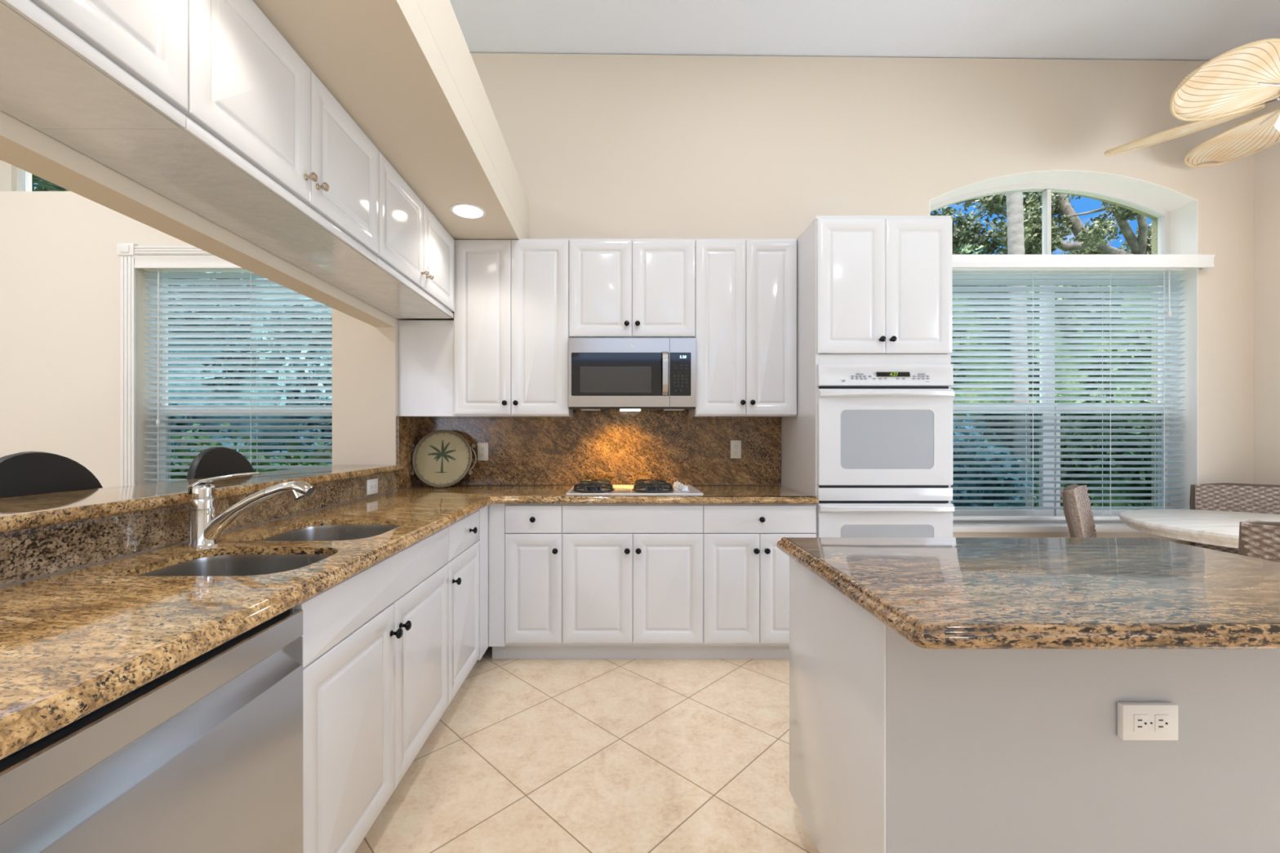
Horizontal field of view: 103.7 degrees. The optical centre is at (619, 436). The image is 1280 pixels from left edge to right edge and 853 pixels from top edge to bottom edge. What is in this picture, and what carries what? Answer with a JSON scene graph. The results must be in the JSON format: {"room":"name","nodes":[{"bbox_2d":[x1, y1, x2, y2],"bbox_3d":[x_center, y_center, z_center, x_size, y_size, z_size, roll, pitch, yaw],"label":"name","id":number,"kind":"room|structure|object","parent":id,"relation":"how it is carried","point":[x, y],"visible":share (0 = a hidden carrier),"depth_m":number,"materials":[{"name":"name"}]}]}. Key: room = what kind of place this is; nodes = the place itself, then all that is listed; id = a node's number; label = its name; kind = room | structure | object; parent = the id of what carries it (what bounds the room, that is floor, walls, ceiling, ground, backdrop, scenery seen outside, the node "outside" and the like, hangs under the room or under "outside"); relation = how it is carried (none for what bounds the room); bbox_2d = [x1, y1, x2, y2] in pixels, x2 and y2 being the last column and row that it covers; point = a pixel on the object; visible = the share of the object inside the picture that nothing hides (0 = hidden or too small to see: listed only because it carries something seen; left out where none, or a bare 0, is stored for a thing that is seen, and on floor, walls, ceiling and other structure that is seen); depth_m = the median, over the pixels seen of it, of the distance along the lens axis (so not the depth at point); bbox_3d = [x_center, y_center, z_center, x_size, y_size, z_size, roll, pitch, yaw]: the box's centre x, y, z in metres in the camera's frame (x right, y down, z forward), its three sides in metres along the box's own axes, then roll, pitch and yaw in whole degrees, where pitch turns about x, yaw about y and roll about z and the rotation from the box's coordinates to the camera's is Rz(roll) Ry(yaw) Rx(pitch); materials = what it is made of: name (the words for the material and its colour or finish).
{"room":"kitchen","nodes":[
{"label":"kitchen","id":0,"kind":"room"},
{"bbox_2d":[0,160,31,191],"bbox_3d":[-3.885,-2.106,3.765,4.330,0.959,0.130,0,0,0],"label":"wall","id":1,"kind":"structure","parent":0,"point":[7,171],"depth_m":3.70,"materials":[{"name":"beige paint"}]},
{"bbox_2d":[16,167,28,191],"bbox_3d":[-3.740,-2.025,3.752,1.480,0.680,0.045,0,0,0],"label":"window","id":2,"kind":"structure","parent":1,"relation":"in","point":[22,176],"depth_m":3.73,"materials":[{"name":"white"}]},
{"bbox_2d":[0,491,393,588],"bbox_3d":[-1.407,0.721,0.692,0.125,1.029,4.584,0,0,0],"label":"wall","id":3,"kind":"structure","parent":0,"point":[240,528],"depth_m":1.40,"materials":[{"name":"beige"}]},
{"bbox_2d":[0,471,396,585],"bbox_3d":[-1.339,0.263,0.750,0.010,0.115,4.500,0,0,0],"label":"backsplash","id":4,"kind":"structure","parent":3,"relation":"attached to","point":[26,553],"depth_m":1.35,"materials":[{"name":"stone"}]},
{"bbox_2d":[366,478,377,495],"bbox_3d":[-1.329,0.269,2.700,0.008,0.080,0.116,0,0,0],"label":"electrical outlet","id":5,"kind":"object","parent":4,"relation":"attached to","point":[371,484],"visible":1,"depth_m":2.69,"materials":[{"name":"white plastic"}]},
{"bbox_2d":[369,483,376,490],"bbox_3d":[-1.327,0.269,2.700,0.002,0.034,0.070,0,0,0],"label":"receptacle","id":6,"kind":"object","parent":5,"relation":"attached to","point":[372,486],"depth_m":2.70,"materials":[{"name":"white plastic"}]},
{"bbox_2d":[0,464,405,533],"bbox_3d":[-1.500,0.186,0.780,0.400,0.037,4.560,0,0,0],"label":"countertop","id":7,"kind":"structure","parent":3,"relation":"on","point":[25,512],"depth_m":1.45,"materials":[{"name":"stone"}]},
{"bbox_2d":[0,110,395,327],"bbox_3d":[-1.395,-0.914,0.692,0.120,0.529,4.584,0,0,0],"label":"beam","id":8,"kind":"structure","parent":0,"point":[23,146],"depth_m":1.47,"materials":[{"name":"beige paint"}]},
{"bbox_2d":[0,0,187,128],"bbox_3d":[-1.139,-0.940,0.693,0.383,0.478,0.905,0,0,0],"label":"upper cabinet","id":9,"kind":"object","parent":8,"relation":"attached to","point":[64,64],"visible":1,"depth_m":1.01,"materials":[{"name":"white wood"}]},
{"bbox_2d":[37,0,378,264],"bbox_3d":[-1.139,-0.940,1.599,0.383,0.478,0.905,0,0,0],"label":"upper cabinet","id":10,"kind":"object","parent":8,"relation":"attached to","point":[264,152],"visible":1,"depth_m":1.43,"materials":[{"name":"white wood"}]},
{"bbox_2d":[294,151,454,318],"bbox_3d":[-1.139,-0.940,2.518,0.383,0.478,0.932,0,0,0],"label":"upper cabinet","id":11,"kind":"object","parent":8,"relation":"attached to","point":[413,275],"visible":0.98,"depth_m":2.40,"materials":[{"name":"white wood"}]},
{"bbox_2d":[332,307,418,492],"bbox_3d":[-1.522,0.028,3.157,0.375,2.415,0.344,0,0,0],"label":"wall","id":12,"kind":"structure","parent":0,"point":[365,356],"depth_m":2.98,"materials":[{"name":"beige paint"}]},
{"bbox_2d":[355,622,818,852],"bbox_3d":[-0.900,1.295,-0.225,10.600,0.120,7.950,0,0,0],"label":"floor","id":13,"kind":"structure","parent":0,"point":[527,755],"depth_m":1.89,"materials":[{"name":"tile"}]},
{"bbox_2d":[0,451,102,497],"bbox_3d":[-1.830,0.642,1.700,0.420,1.185,0.420,0,0,0],"label":"bar stool","id":14,"kind":"object","parent":13,"relation":"on","point":[28,473],"visible":0.05,"depth_m":1.70,"materials":[{"name":"black leather"}]},
{"bbox_2d":[0,608,302,852],"bbox_3d":[-0.996,0.802,0.809,0.586,0.866,0.618,0,0,0],"label":"dishwasher","id":15,"kind":"object","parent":13,"relation":"on","point":[206,755],"visible":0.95,"depth_m":0.82,"materials":[{"name":"silver metal"}]},
{"bbox_2d":[186,446,254,479],"bbox_3d":[-1.830,0.642,2.490,0.420,1.185,0.420,0,0,0],"label":"bar stool","id":16,"kind":"object","parent":13,"relation":"on","point":[216,461],"visible":0.11,"depth_m":2.45,"materials":[{"name":"black leather"}]},
{"bbox_2d":[290,526,448,852],"bbox_3d":[-0.988,0.798,1.604,0.623,0.874,0.966,0,0,0],"label":"base cabinet","id":17,"kind":"object","parent":13,"relation":"on","point":[375,642],"visible":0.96,"depth_m":1.43,"materials":[{"name":"white wood"}]},
{"bbox_2d":[0,485,818,759],"bbox_3d":[-0.136,0.341,0.904,2.396,0.039,4.809,0,0,0],"label":"countertop","id":18,"kind":"structure","parent":17,"relation":"on","point":[73,643],"depth_m":1.01,"materials":[{"name":"brown stone"}]},
{"bbox_2d":[187,472,314,546],"bbox_3d":[-1.098,0.214,1.500,0.362,0.214,0.072,0,0,0],"label":"kitchen faucet","id":19,"kind":"object","parent":18,"relation":"on","point":[205,526],"visible":1,"depth_m":1.48,"materials":[{"name":"silver metal"}]},
{"bbox_2d":[135,524,400,576],"bbox_3d":[-0.985,0.440,1.552,0.419,0.196,0.794,0,0,0],"label":"double sink","id":20,"kind":"object","parent":18,"relation":"in","point":[229,565],"visible":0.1,"depth_m":1.46,"materials":[{"name":"silver metal"}]},
{"bbox_2d":[410,429,476,487],"bbox_3d":[-1.126,0.139,3.187,0.429,0.366,0.100,0,0,-4],"label":"tray","id":21,"kind":"object","parent":18,"relation":"on","point":[442,458],"visible":0.99,"depth_m":3.19,"materials":[{"name":"beige ceramic"}]},
{"bbox_2d":[428,440,456,472],"bbox_3d":[-1.131,0.125,3.190,0.182,0.215,0.002,0,-12,-3],"label":"painting","id":22,"kind":"object","parent":21,"relation":"attached to","point":[439,454],"depth_m":3.19},
{"bbox_2d":[565,479,703,494],"bbox_3d":[0.081,0.294,3.015,0.762,0.052,0.500,0,0,0],"label":"gas cooktop","id":23,"kind":"object","parent":18,"relation":"in","point":[586,486],"visible":1,"depth_m":2.86,"materials":[{"name":"white metal"}]},
{"bbox_2d":[447,510,479,704],"bbox_3d":[-0.988,0.798,2.318,0.623,0.874,0.460,0,0,0],"label":"base cabinet","id":24,"kind":"object","parent":13,"relation":"on","point":[464,562],"visible":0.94,"depth_m":2.29,"materials":[{"name":"white wood"}]},
{"bbox_2d":[477,505,488,660],"bbox_3d":[-0.757,0.798,2.650,0.095,0.874,0.200,0,0,0],"label":"cabinet filler","id":25,"kind":"object","parent":13,"relation":"on","point":[483,539],"visible":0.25,"depth_m":2.62,"materials":[{"name":"white wood"}]},
{"bbox_2d":[488,503,507,658],"bbox_3d":[-0.666,0.798,2.759,0.086,0.874,0.090,0,0,0],"label":"cabinet filler","id":26,"kind":"object","parent":13,"relation":"on","point":[496,511],"visible":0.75,"depth_m":2.71,"materials":[{"name":"white wood"}]},
{"bbox_2d":[505,503,563,658],"bbox_3d":[-0.468,0.798,2.998,0.309,0.874,0.643,0,0,0],"label":"base cabinet","id":27,"kind":"object","parent":13,"relation":"on","point":[533,531],"visible":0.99,"depth_m":2.71,"materials":[{"name":"white wood"}]},
{"bbox_2d":[562,503,702,658],"bbox_3d":[0.069,0.798,2.998,0.763,0.874,0.643,0,0,0],"label":"base cabinet","id":28,"kind":"object","parent":13,"relation":"on","point":[633,573],"visible":1,"depth_m":2.71,"materials":[{"name":"white wood"}]},
{"bbox_2d":[701,503,816,658],"bbox_3d":[0.755,0.798,2.998,0.610,0.874,0.643,0,0,0],"label":"base cabinet","id":29,"kind":"object","parent":13,"relation":"on","point":[746,576],"visible":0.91,"depth_m":2.71,"materials":[{"name":"white wood"}]},
{"bbox_2d":[780,215,952,537],"bbox_3d":[1.432,0.018,3.006,0.736,2.435,0.647,0,0,0],"label":"tall cabinet","id":30,"kind":"object","parent":13,"relation":"on","point":[871,289],"visible":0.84,"depth_m":2.72,"materials":[{"name":"white wood"}]},
{"bbox_2d":[817,364,954,537],"bbox_3d":[1.434,0.227,2.978,0.724,1.236,0.634,0,0,0],"label":"double wall oven","id":31,"kind":"object","parent":30,"relation":"in","point":[885,431],"visible":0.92,"depth_m":2.71,"materials":[{"name":"white metal"}]},
{"bbox_2d":[789,556,1279,852],"bbox_3d":[1.105,0.798,1.304,1.140,0.874,0.571,0,0,0],"label":"kitchen island","id":32,"kind":"object","parent":13,"relation":"on","point":[897,745],"visible":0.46,"depth_m":1.02,"materials":[{"name":"grey paint"}]},
{"bbox_2d":[776,537,1279,648],"bbox_3d":[1.103,0.341,1.230,1.205,0.039,0.780,0,0,0],"label":"island countertop","id":33,"kind":"structure","parent":32,"relation":"on","point":[934,593],"depth_m":1.05,"materials":[{"name":"stone"}]},
{"bbox_2d":[1116,702,1177,740],"bbox_3d":[1.062,0.573,1.011,0.112,0.072,0.016,0,0,0],"label":"electrical outlet","id":34,"kind":"object","parent":32,"relation":"attached to","point":[1135,721],"visible":1,"depth_m":1.00,"materials":[{"name":"white plastic"}]},
{"bbox_2d":[1133,714,1168,732],"bbox_3d":[1.062,0.573,1.005,0.070,0.034,0.002,0,0,0],"label":"receptacle","id":35,"kind":"object","parent":34,"relation":"attached to","point":[1142,722],"depth_m":1.00,"materials":[{"name":"white plastic"}]},
{"bbox_2d":[1060,484,1097,537],"bbox_3d":[2.901,0.766,2.914,0.534,0.939,0.493,0,0,-41],"label":"wicker chair","id":36,"kind":"object","parent":13,"relation":"on","point":[1077,512],"visible":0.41,"depth_m":2.94,"materials":[{"name":"brown wicker"}]},
{"bbox_2d":[1119,509,1279,548],"bbox_3d":[3.450,0.849,2.620,1.208,0.773,1.208,0,0,0],"label":"round table","id":37,"kind":"object","parent":13,"relation":"on","point":[1213,527],"visible":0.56,"depth_m":2.74,"materials":[{"name":"white stone"}]},
{"bbox_2d":[1189,482,1279,554],"bbox_3d":[3.805,0.766,2.978,0.534,0.939,0.493,0,0,43],"label":"wicker chair","id":38,"kind":"object","parent":13,"relation":"on","point":[1233,497],"visible":0.26,"depth_m":3.16,"materials":[{"name":"brown wicker"}]},
{"bbox_2d":[1238,520,1279,562],"bbox_3d":[2.608,0.766,1.727,0.493,0.939,0.534,0,0,-26],"label":"wicker chair","id":39,"kind":"object","parent":13,"relation":"on","point":[1260,540],"visible":0.3,"depth_m":1.82,"materials":[{"name":"brown wicker"}]},
{"bbox_2d":[0,53,1253,622],"bbox_3d":[-0.850,-0.657,3.430,10.400,3.785,0.200,0,0,0],"label":"wall","id":40,"kind":"structure","parent":0,"point":[598,145],"depth_m":3.33,"materials":[{"name":"beige paint"}]},
{"bbox_2d":[116,243,332,486],"bbox_3d":[-2.521,-0.193,3.404,1.562,2.155,0.232,0,0,0],"label":"window","id":41,"kind":"structure","parent":40,"relation":"in","point":[126,251],"depth_m":3.31,"materials":[{"name":"white wood"}]},
{"bbox_2d":[133,255,332,482],"bbox_3d":[-2.470,-0.217,3.358,1.450,1.945,0.112,0,0,0],"label":"blind","id":42,"kind":"object","parent":41,"relation":"attached to","point":[165,267],"visible":0.51,"depth_m":3.38,"materials":[{"name":"white plastic"}]},
{"bbox_2d":[253,0,527,239],"bbox_3d":[-1.030,-1.238,0.865,0.850,0.114,4.929,0,0,0],"label":"soffit","id":43,"kind":"object","parent":40,"relation":"attached to","point":[381,60],"depth_m":1.75,"materials":[{"name":"beige paint"}]},
{"bbox_2d":[449,203,485,218],"bbox_3d":[-0.795,-1.194,2.630,0.180,0.035,0.180,0,0,0],"label":"recessed light","id":44,"kind":"object","parent":43,"relation":"in","point":[468,211],"visible":0.8,"depth_m":2.64,"materials":[{"name":"white"}]},
{"bbox_2d":[398,320,465,417],"bbox_3d":[-1.164,-0.410,3.175,0.338,0.577,0.305,0,0,0],"label":"upper cabinet","id":45,"kind":"object","parent":40,"relation":"attached to","point":[425,347],"visible":0.79,"depth_m":3.02,"materials":[{"name":"white wood"}]},
{"bbox_2d":[416,0,528,238],"bbox_3d":[-1.030,-1.423,0.865,0.850,0.254,4.929,0,0,0],"label":"trim","id":46,"kind":"structure","parent":40,"relation":"attached to","point":[441,19],"depth_m":2.06,"materials":[{"name":"beige"}]},
{"bbox_2d":[453,238,573,417],"bbox_3d":[-0.650,-0.655,3.147,0.687,1.067,0.362,0,0,0],"label":"upper cabinet","id":47,"kind":"object","parent":40,"relation":"attached to","point":[511,313],"visible":1,"depth_m":3.00,"materials":[{"name":"white wood"}]},
{"bbox_2d":[396,411,781,490],"bbox_3d":[-0.136,0.063,3.164,2.396,0.516,0.329,0,0,0],"label":"backsplash","id":48,"kind":"structure","parent":40,"relation":"attached to","point":[620,447],"depth_m":3.31,"materials":[{"name":"brown stone"}]},
{"bbox_2d":[477,442,488,460],"bbox_3d":[-0.902,0.100,3.305,0.070,0.118,0.008,0,0,0],"label":"electrical outlet","id":49,"kind":"object","parent":48,"relation":"attached to","point":[482,447],"visible":1,"depth_m":3.30,"materials":[{"name":"beige plastic"}]},
{"bbox_2d":[480,446,485,457],"bbox_3d":[-0.902,0.100,3.303,0.034,0.070,0.002,0,0,0],"label":"receptacle","id":50,"kind":"object","parent":49,"relation":"attached to","point":[482,449],"depth_m":3.30,"materials":[{"name":"beige plastic"}]},
{"bbox_2d":[730,440,741,458],"bbox_3d":[0.762,0.085,3.305,0.070,0.118,0.008,0,0,0],"label":"electrical outlet","id":51,"kind":"object","parent":48,"relation":"attached to","point":[735,446],"visible":1,"depth_m":3.30,"materials":[{"name":"beige plastic"}]},
{"bbox_2d":[733,444,738,454],"bbox_3d":[0.762,0.085,3.303,0.034,0.070,0.002,0,0,0],"label":"receptacle","id":52,"kind":"object","parent":51,"relation":"attached to","point":[735,446],"depth_m":3.30,"materials":[{"name":"beige plastic"}]},
{"bbox_2d":[568,238,694,337],"bbox_3d":[0.072,-0.888,3.147,0.756,0.602,0.362,0,0,0],"label":"upper cabinet","id":53,"kind":"object","parent":40,"relation":"attached to","point":[619,287],"visible":0.98,"depth_m":3.00,"materials":[{"name":"white wood"}]},
{"bbox_2d":[568,337,696,412],"bbox_3d":[0.071,-0.370,3.111,0.751,0.427,0.393,0,0,0],"label":"microwave","id":54,"kind":"object","parent":40,"relation":"attached to","point":[605,374],"visible":1,"depth_m":2.96,"materials":[{"name":"silver metal"}]},
{"bbox_2d":[688,238,796,417],"bbox_3d":[0.754,-0.655,3.147,0.606,1.067,0.362,0,0,0],"label":"upper cabinet","id":55,"kind":"object","parent":40,"relation":"attached to","point":[745,289],"visible":1,"depth_m":3.00,"materials":[{"name":"white wood"}]},
{"bbox_2d":[929,182,1169,532],"bbox_3d":[2.933,-0.566,3.417,1.847,2.391,0.245,0,0,0],"label":"window","id":56,"kind":"structure","parent":40,"relation":"in","point":[1162,215],"depth_m":3.49,"materials":[{"name":"white wood"}]},
{"bbox_2d":[951,254,1215,519],"bbox_3d":[2.938,-0.308,3.343,1.837,1.743,0.172,0,0,0],"label":"blind","id":57,"kind":"object","parent":56,"relation":"attached to","point":[1033,264],"visible":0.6,"depth_m":3.40,"materials":[{"name":"white plastic"}]},
{"bbox_2d":[928,169,1197,509],"bbox_3d":[2.938,-0.585,3.414,1.778,2.361,0.171,0,0,0],"label":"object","id":58,"kind":"structure","parent":40,"relation":"attached to","point":[1183,208],"depth_m":3.40,"materials":[{"name":"white paint"}]},
{"bbox_2d":[449,0,1279,60],"bbox_3d":[-0.850,-2.618,-0.285,10.700,0.255,7.830,0,0,0],"label":"ceiling","id":59,"kind":"structure","parent":0,"point":[1070,29],"depth_m":3.09,"materials":[{"name":"white paint"}]},
{"bbox_2d":[1103,38,1279,167],"bbox_3d":[3.506,-2.029,2.544,1.478,0.927,1.430,0,0,0],"label":"ceiling fan","id":60,"kind":"object","parent":59,"relation":"hanging from","point":[1238,82],"visible":1,"depth_m":2.59,"materials":[{"name":"beige wood"}]},
{"bbox_2d":[1051,191,1157,506],"bbox_3d":[1.320,-0.657,3.560,6.060,3.785,0.120,0,0,0],"label":"wall","id":61,"kind":"structure","parent":0,"point":[1153,220],"depth_m":3.60,"materials":[{"name":"beige paint"}]},
{"bbox_2d":[1253,99,1279,484],"bbox_3d":[4.275,-0.625,-0.360,0.150,3.720,7.380,0,0,0],"label":"wall","id":62,"kind":"structure","parent":0,"point":[1266,161],"depth_m":3.26,"materials":[{"name":"beige paint"}]},
{"label":"outside","id":63,"kind":"structure","parent":0,"visible":0},
{"bbox_3d":[0.000,1.435,10.000,60.000,0.100,70.000,0,0,0],"label":"ground","id":64,"kind":"structure","parent":63,"visible":0},
{"bbox_2d":[31,173,69,191],"bbox_3d":[-6.903,-1.103,6.037,2.152,4.977,1.947,0,0,39],"label":"fan palm","id":65,"kind":"object","parent":64,"relation":"on","point":[43,185],"visible":0.14,"depth_m":5.86,"materials":[{"name":"green plant"}]},
{"bbox_2d":[168,278,332,463],"bbox_3d":[-6.391,-0.837,7.681,9.216,5.035,1.434,0,0,0],"label":"hedge","id":66,"kind":"object","parent":64,"relation":"on","point":[169,384],"visible":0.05,"depth_m":7.41,"materials":[{"name":"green plant"}]},
{"bbox_2d":[170,422,332,479],"bbox_3d":[-4.893,0.771,4.657,5.797,1.820,1.125,0,0,0],"label":"flower bed","id":67,"kind":"object","parent":64,"relation":"on","point":[172,470],"visible":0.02,"depth_m":4.54,"materials":[{"name":"green plant"}]},
{"bbox_2d":[173,431,332,463],"bbox_3d":[-4.353,0.375,6.285,2.321,0.857,2.484,0,0,0],"label":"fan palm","id":68,"kind":"object","parent":64,"relation":"on","point":[214,437],"visible":0.09,"depth_m":5.76,"materials":[{"name":"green plant"}]},
{"bbox_2d":[951,413,1037,506],"bbox_3d":[3.607,0.676,6.140,3.049,1.979,1.202,0,0,0],"label":"shrub","id":69,"kind":"object","parent":64,"relation":"on","point":[954,485],"visible":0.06,"depth_m":5.87,"materials":[{"name":"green plant"}]},
{"bbox_2d":[1005,191,1034,506],"bbox_3d":[6.810,-3.530,8.797,4.071,9.869,3.427,0,0,-3],"label":"palm tree","id":70,"kind":"object","parent":64,"relation":"on","point":[1015,208],"visible":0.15,"depth_m":8.91,"materials":[{"name":"grey plant"}]},
{"bbox_2d":[929,191,1151,254],"bbox_3d":[10.853,-2.987,12.381,9.523,8.756,3.354,0,0,-3],"label":"shade tree","id":71,"kind":"object","parent":64,"relation":"on","point":[1091,241],"visible":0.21,"depth_m":11.73,"materials":[{"name":"green plant"}]},
{"bbox_2d":[951,243,1151,506],"bbox_3d":[7.577,-0.981,9.804,10.314,5.312,1.434,0,0,0],"label":"hedge","id":72,"kind":"object","parent":64,"relation":"on","point":[969,251],"visible":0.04,"depth_m":9.62,"materials":[{"name":"green plant"}]},
{"bbox_2d":[1060,387,1151,506],"bbox_3d":[7.128,0.496,6.102,3.467,2.216,1.237,0,0,0],"label":"shrub","id":73,"kind":"object","parent":64,"relation":"on","point":[1062,485],"visible":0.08,"depth_m":5.99,"materials":[{"name":"green plant"}]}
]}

